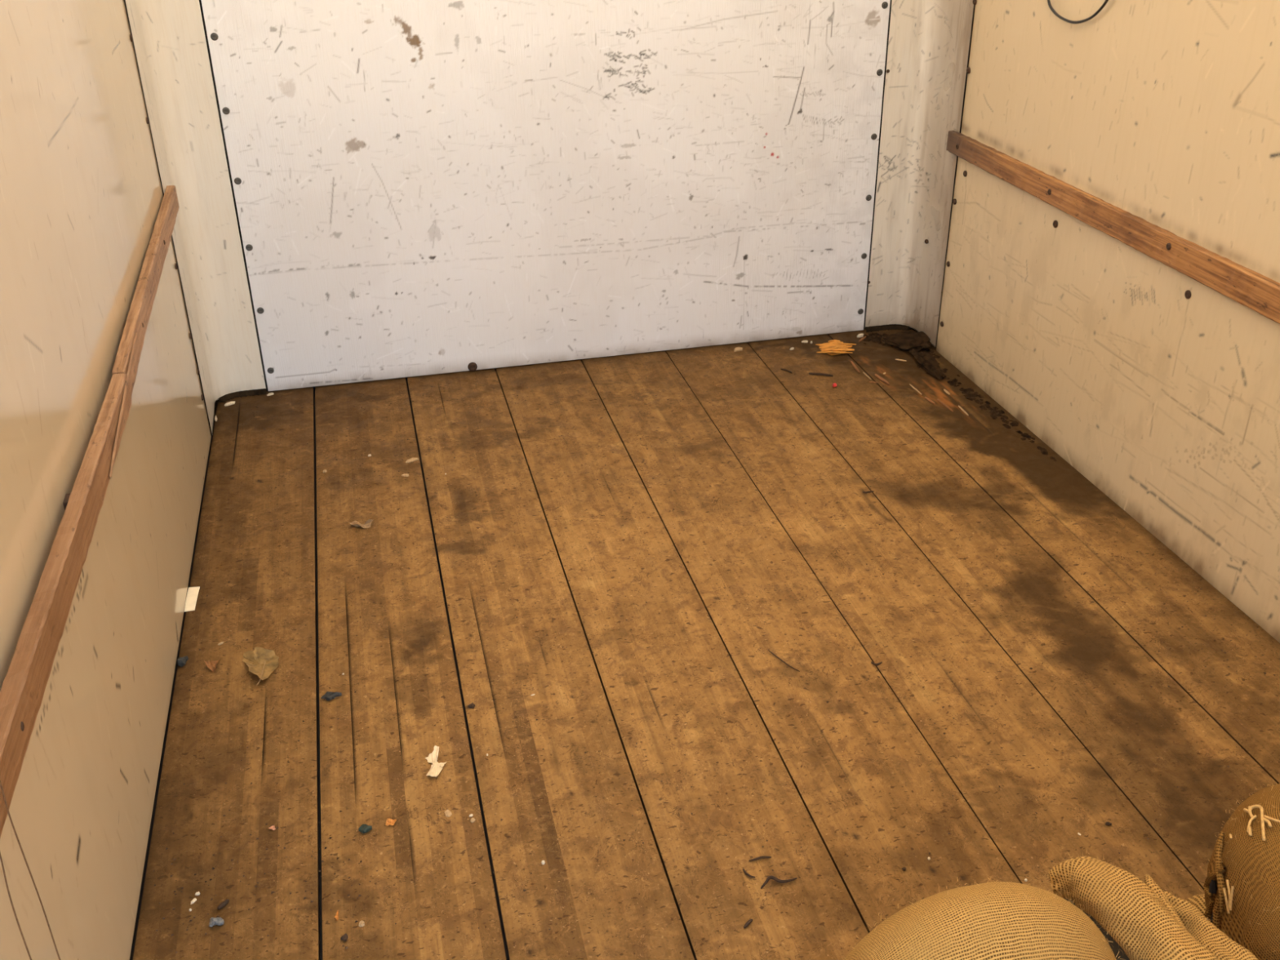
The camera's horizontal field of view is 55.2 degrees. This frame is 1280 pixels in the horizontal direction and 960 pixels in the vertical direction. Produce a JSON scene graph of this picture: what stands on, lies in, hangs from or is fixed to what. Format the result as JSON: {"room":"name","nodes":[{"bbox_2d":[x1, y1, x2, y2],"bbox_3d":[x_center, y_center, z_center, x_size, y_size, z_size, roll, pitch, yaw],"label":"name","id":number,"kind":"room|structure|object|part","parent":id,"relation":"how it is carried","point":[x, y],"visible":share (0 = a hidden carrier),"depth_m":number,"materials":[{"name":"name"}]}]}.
{"room":"cargo truck interior","nodes":[
{"label":"cargo truck interior","id":0,"kind":"room"},
{"bbox_2d":[0,0,211,959],"bbox_3d":[-0.862,-0.167,1.516,0.035,2.180,4.480,-7,29,-11],"label":"wall","id":1,"kind":"structure","parent":0,"point":[82,193],"depth_m":2.09,"materials":[{"name":"beige paint"}]},
{"bbox_2d":[0,185,179,837],"bbox_3d":[-0.811,0.179,1.651,0.046,0.106,4.065,-7,29,-11],"label":"wooden rail","id":2,"kind":"object","parent":1,"relation":"attached to","point":[24,683],"visible":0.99,"depth_m":1.81,"materials":[{"name":"brown wood"}]},
{"bbox_2d":[0,780,60,959],"bbox_3d":[-0.707,0.501,1.388,0.036,0.380,0.076,-7,29,-11],"label":"twine","id":3,"kind":"object","parent":2,"relation":"hanging from","point":[1,786],"visible":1,"depth_m":1.36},
{"bbox_2d":[208,388,266,435],"bbox_3d":[-1.303,-0.215,3.808,0.137,0.016,0.352,6,29,11],"label":"trim","id":4,"kind":"structure","parent":1,"relation":"attached to","point":[224,398],"depth_m":3.92,"materials":[{"name":"black rubber"}]},
{"bbox_2d":[124,0,973,433],"bbox_3d":[-0.179,-1.270,3.545,2.476,2.205,0.365,-7,29,-11],"label":"wall","id":5,"kind":"structure","parent":0,"point":[367,190],"depth_m":3.84,"materials":[{"name":"white metal"}]},
{"bbox_3d":[-1.303,-0.783,3.498,0.113,1.288,0.340,5,29,11],"label":"corner panel","id":6,"kind":"part","parent":5,"relation":"part of","materials":[{"name":"beige paint"}]},
{"bbox_3d":[0.933,-1.082,3.992,0.283,1.288,0.107,23,37,36],"label":"corner panel","id":7,"kind":"part","parent":5,"relation":"part of","materials":[{"name":"beige paint"}]},
{"bbox_2d":[129,328,1279,959],"bbox_3d":[0.317,0.643,2.278,2.436,0.061,4.485,-7,29,-11],"label":"floor","id":8,"kind":"structure","parent":0,"point":[712,677],"depth_m":2.64,"materials":[{"name":"brown wood"}]},
{"bbox_2d":[177,655,188,666],"bbox_3d":[-1.002,0.396,2.679,0.025,0.020,0.030,-7,29,-11],"label":"stone","id":9,"kind":"object","parent":8,"relation":"on","point":[181,661],"visible":1,"depth_m":2.67,"materials":[{"name":"grey stone"}]},
{"bbox_2d":[184,586,199,611],"bbox_3d":[-1.064,0.281,2.907,0.028,0.003,0.104,-7,29,-11],"label":"paper card","id":10,"kind":"object","parent":8,"relation":"on","point":[193,592],"visible":1,"depth_m":2.90,"materials":[{"name":"white paper"}]},
{"bbox_2d":[204,659,219,672],"bbox_3d":[-0.934,0.403,2.665,0.030,0.017,0.047,-4,29,-5],"label":"dry leaf","id":11,"kind":"object","parent":8,"relation":"on","point":[211,664],"visible":1,"depth_m":2.67,"materials":[{"name":"brown plant"}]},
{"bbox_2d":[208,916,223,927],"bbox_3d":[-0.709,0.739,2.049,0.024,0.015,0.016,-7,29,-11],"label":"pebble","id":12,"kind":"object","parent":8,"relation":"on","point":[213,921],"visible":1,"depth_m":2.04,"materials":[{"name":"grey stone"}]},
{"bbox_2d":[217,898,229,910],"bbox_3d":[-0.710,0.724,2.085,0.008,0.008,0.023,17,33,29],"label":"twig","id":13,"kind":"object","parent":8,"relation":"on","point":[225,902],"visible":1,"depth_m":2.08,"materials":[{"name":"brown wood"}]},
{"bbox_2d":[224,401,235,406],"bbox_3d":[-1.296,-0.242,3.865,0.036,0.009,0.012,-19,34,-30],"label":"chip","id":14,"kind":"object","parent":8,"relation":"on","point":[228,403],"visible":1,"depth_m":3.86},
{"bbox_2d":[241,647,279,684],"bbox_3d":[-0.819,0.401,2.664,0.072,0.020,0.135,-16,32,-26],"label":"dry leaf","id":15,"kind":"object","parent":8,"relation":"on","point":[261,662],"visible":1,"depth_m":2.68,"materials":[{"name":"brown plant"}]},
{"bbox_2d":[268,825,275,830],"bbox_3d":[-0.673,0.638,2.242,0.011,0.006,0.011,-26,37,-38],"label":"scrap","id":16,"kind":"object","parent":8,"relation":"on","point":[273,828],"visible":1,"depth_m":2.24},
{"bbox_2d":[320,691,342,701],"bbox_3d":[-0.648,0.454,2.570,0.040,0.015,0.024,6,29,13],"label":"clump","id":17,"kind":"object","parent":8,"relation":"on","point":[329,695],"visible":1,"depth_m":2.57,"materials":[{"name":"stone"}]},
{"bbox_2d":[334,911,338,919],"bbox_3d":[-0.512,0.734,2.062,0.007,0.005,0.022,-7,29,-11],"label":"scrap","id":18,"kind":"object","parent":8,"relation":"on","point":[336,916],"visible":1,"depth_m":2.06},
{"bbox_2d":[340,933,347,941],"bbox_3d":[-0.488,0.756,2.021,0.012,0.007,0.014,-7,29,-11],"label":"crumb","id":19,"kind":"object","parent":8,"relation":"on","point":[344,937],"visible":1,"depth_m":2.02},
{"bbox_2d":[347,519,373,528],"bbox_3d":[-0.730,0.114,3.189,0.068,0.018,0.025,1,29,2],"label":"bark sliver","id":20,"kind":"object","parent":8,"relation":"on","point":[368,522],"visible":1,"depth_m":3.19,"materials":[{"name":"beige wood"}]},
{"bbox_2d":[358,920,364,927],"bbox_3d":[-0.466,0.742,2.047,0.010,0.006,0.011,-7,29,-11],"label":"chip","id":21,"kind":"object","parent":8,"relation":"on","point":[362,923],"visible":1,"depth_m":2.04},
{"bbox_2d":[358,823,372,833],"bbox_3d":[-0.502,0.637,2.233,0.022,0.012,0.018,10,30,18],"label":"crumb","id":22,"kind":"object","parent":8,"relation":"on","point":[363,828],"visible":1,"depth_m":2.23,"materials":[{"name":"stone"}]},
{"bbox_2d":[385,818,396,826],"bbox_3d":[-0.458,0.629,2.250,0.020,0.007,0.017,-7,29,-11],"label":"scrap","id":23,"kind":"object","parent":8,"relation":"on","point":[389,821],"visible":1,"depth_m":2.25,"materials":[{"name":"orange paper"}]},
{"bbox_2d":[401,473,408,476],"bbox_3d":[-0.659,-0.014,3.436,0.022,0.005,0.010,3,29,6],"label":"chip","id":24,"kind":"object","parent":8,"relation":"on","point":[404,474],"visible":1,"depth_m":3.43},
{"bbox_2d":[404,457,418,462],"bbox_3d":[-0.656,-0.057,3.517,0.045,0.004,0.018,-21,34,-32],"label":"chip","id":25,"kind":"object","parent":8,"relation":"on","point":[412,460],"visible":1,"depth_m":3.51,"materials":[{"name":"beige wood"}]},
{"bbox_2d":[424,745,445,777],"bbox_3d":[-0.399,0.551,2.389,0.042,0.011,0.087,-7,29,-11],"label":"paper","id":26,"kind":"object","parent":8,"relation":"on","point":[436,768],"visible":1,"depth_m":2.39,"materials":[{"name":"white paper"}]},
{"bbox_2d":[444,808,452,817],"bbox_3d":[-0.356,0.619,2.274,0.013,0.002,0.021,-7,29,-11],"label":"chip","id":27,"kind":"object","parent":8,"relation":"on","point":[447,812],"visible":1,"depth_m":2.27,"materials":[{"name":"beige wood"}]},
{"bbox_2d":[467,702,475,708],"bbox_3d":[-0.349,0.470,2.542,0.014,0.007,0.015,22,36,36],"label":"crumb","id":28,"kind":"object","parent":8,"relation":"on","point":[472,705],"visible":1,"depth_m":2.54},
{"bbox_2d":[470,817,475,822],"bbox_3d":[-0.308,0.627,2.257,0.010,0.003,0.010,-25,37,-37],"label":"chip","id":29,"kind":"object","parent":8,"relation":"on","point":[473,820],"visible":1,"depth_m":2.25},
{"bbox_2d":[141,340,1275,959],"bbox_3d":[0.087,0.176,3.073,2.343,0.003,2.473,-7,29,-11],"label":"grit","id":30,"kind":"object","parent":8,"relation":"on","point":[524,890],"visible":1,"depth_m":2.43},
{"bbox_2d":[733,346,742,351],"bbox_3d":[0.337,-0.450,4.207,0.036,0.009,0.020,-16,32,-25],"label":"chip","id":31,"kind":"object","parent":8,"relation":"on","point":[738,348],"visible":1,"depth_m":4.20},
{"bbox_2d":[743,919,752,928],"bbox_3d":[0.180,0.738,2.036,0.006,0.008,0.021,25,37,38],"label":"twig","id":32,"kind":"object","parent":8,"relation":"on","point":[749,921],"visible":1,"depth_m":2.03,"materials":[{"name":"brown wood"}]},
{"bbox_2d":[742,868,755,878],"bbox_3d":[0.188,0.686,2.132,0.009,0.006,0.029,-25,37,-37],"label":"twig","id":33,"kind":"object","parent":8,"relation":"on","point":[744,870],"visible":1,"depth_m":2.13,"materials":[{"name":"brown wood"}]},
{"bbox_2d":[748,856,771,861],"bbox_3d":[0.212,0.669,2.163,0.041,0.006,0.005,-7,29,-11],"label":"twig","id":34,"kind":"object","parent":8,"relation":"on","point":[759,857],"visible":1,"depth_m":2.16,"materials":[{"name":"brown wood"}]},
{"bbox_2d":[760,875,797,888],"bbox_3d":[0.239,0.691,2.116,0.069,0.010,0.018,-7,29,-11],"label":"twig","id":35,"kind":"object","parent":8,"relation":"on","point":[768,877],"visible":1,"depth_m":2.11,"materials":[{"name":"wood"}]},
{"bbox_2d":[768,649,799,671],"bbox_3d":[0.310,0.393,2.665,0.010,0.008,0.100,-21,35,-33],"label":"twig","id":36,"kind":"object","parent":8,"relation":"on","point":[768,650],"visible":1,"depth_m":2.65,"materials":[{"name":"brown wood"}]},
{"bbox_2d":[808,372,832,376],"bbox_3d":[0.594,-0.347,4.015,0.079,0.008,0.009,7,30,14],"label":"twig","id":37,"kind":"object","parent":8,"relation":"on","point":[811,373],"visible":1,"depth_m":4.01,"materials":[{"name":"brown wood"}]},
{"bbox_2d":[815,339,856,355],"bbox_3d":[0.673,-0.455,4.201,0.140,0.020,0.120,1,29,4],"label":"wood","id":38,"kind":"object","parent":8,"relation":"on","point":[836,347],"visible":1,"depth_m":4.18,"materials":[{"name":"orange wood"}]},
{"bbox_2d":[850,360,859,373],"bbox_3d":[0.715,-0.376,4.065,0.008,0.008,0.094,-4,29,-6],"label":"splinter","id":39,"kind":"object","parent":8,"relation":"on","point":[851,362],"visible":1,"depth_m":4.06,"materials":[{"name":"brown wood"}]},
{"bbox_2d":[862,490,874,493],"bbox_3d":[0.618,0.033,3.314,0.032,0.009,0.012,4,29,9],"label":"clip","id":40,"kind":"object","parent":8,"relation":"on","point":[868,491],"visible":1,"depth_m":3.31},
{"bbox_2d":[871,661,882,666],"bbox_3d":[0.511,0.397,2.648,0.024,0.009,0.015,7,30,14],"label":"clip","id":41,"kind":"object","parent":8,"relation":"on","point":[873,663],"visible":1,"depth_m":2.64,"materials":[{"name":"brown"}]},
{"bbox_2d":[874,373,889,385],"bbox_3d":[0.785,-0.326,3.970,0.011,0.011,0.083,-11,30,-19],"label":"splinter","id":42,"kind":"object","parent":8,"relation":"on","point":[877,376],"visible":1,"depth_m":3.97,"materials":[{"name":"brown wood"}]},
{"bbox_2d":[909,383,921,395],"bbox_3d":[0.880,-0.289,3.906,0.005,0.005,0.084,-8,29,-13],"label":"splinter","id":43,"kind":"object","parent":8,"relation":"on","point":[912,386],"visible":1,"depth_m":3.90,"materials":[{"name":"brown wood"}]},
{"bbox_2d":[924,396,934,404],"bbox_3d":[0.906,-0.249,3.828,0.008,0.008,0.052,-12,31,-20],"label":"splinter","id":44,"kind":"object","parent":8,"relation":"on","point":[926,397],"visible":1,"depth_m":3.82,"materials":[{"name":"brown wood"}]},
{"bbox_2d":[937,399,953,411],"bbox_3d":[0.948,-0.232,3.799,0.006,0.006,0.092,-9,30,-15],"label":"splinter","id":45,"kind":"object","parent":8,"relation":"on","point":[940,401],"visible":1,"depth_m":3.80,"materials":[{"name":"brown wood"}]},
{"bbox_2d":[858,331,1056,461],"bbox_3d":[1.006,-0.300,3.894,0.265,0.032,1.040,-7,29,-11],"label":"heap","id":46,"kind":"object","parent":8,"relation":"on","point":[913,342],"visible":1,"depth_m":4.09,"materials":[{"name":"brown soil"}]},
{"bbox_2d":[958,405,968,415],"bbox_3d":[0.995,-0.214,3.765,0.006,0.006,0.070,-6,29,-9],"label":"splinter","id":47,"kind":"object","parent":8,"relation":"on","point":[959,406],"visible":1,"depth_m":3.76,"materials":[{"name":"brown wood"}]},
{"bbox_2d":[843,876,1125,959],"bbox_3d":[0.408,0.713,1.538,0.447,0.522,0.249,-9,30,-15],"label":"burlap sack","id":48,"kind":"object","parent":8,"relation":"on","point":[996,920],"visible":1,"depth_m":1.41,"materials":[{"name":"fabric"}]},
{"bbox_2d":[1043,848,1257,959],"bbox_3d":[0.763,0.722,1.725,0.221,0.318,0.435,-12,31,-20],"label":"burlap sack","id":49,"kind":"object","parent":8,"relation":"on","point":[1143,921],"visible":0.95,"depth_m":1.70,"materials":[{"name":"fabric"}]},
{"bbox_2d":[1185,783,1279,959],"bbox_3d":[1.052,0.653,1.787,0.379,0.378,0.417,1,29,3],"label":"burlap sack","id":50,"kind":"object","parent":8,"relation":"on","point":[1241,898],"visible":0.76,"depth_m":1.79,"materials":[{"name":"fabric"}]},
{"bbox_2d":[915,0,1279,642],"bbox_3d":[1.473,-0.458,1.992,0.036,2.180,4.480,-7,29,-11],"label":"wall","id":51,"kind":"structure","parent":0,"point":[1160,388],"depth_m":3.04,"materials":[{"name":"beige paint"}]},
{"bbox_2d":[864,324,936,347],"bbox_3d":[0.946,-0.515,4.305,0.295,0.016,0.131,22,36,35],"label":"trim","id":52,"kind":"structure","parent":51,"relation":"attached to","point":[891,326],"depth_m":4.36,"materials":[{"name":"black rubber"}]},
{"bbox_2d":[1047,0,1108,23],"bbox_3d":[1.126,-1.276,3.098,0.018,0.231,0.323,-7,29,-11],"label":"cord","id":53,"kind":"object","parent":51,"relation":"hanging from","point":[1104,3],"visible":1,"depth_m":3.14,"materials":[{"name":"black rubber"}]},
{"bbox_2d":[946,130,1279,324],"bbox_3d":[1.461,-0.129,2.126,0.024,0.076,4.110,-7,29,-11],"label":"wooden rail","id":54,"kind":"object","parent":51,"relation":"attached to","point":[1260,293],"visible":1,"depth_m":3.00,"materials":[{"name":"brown wood"}]}
]}

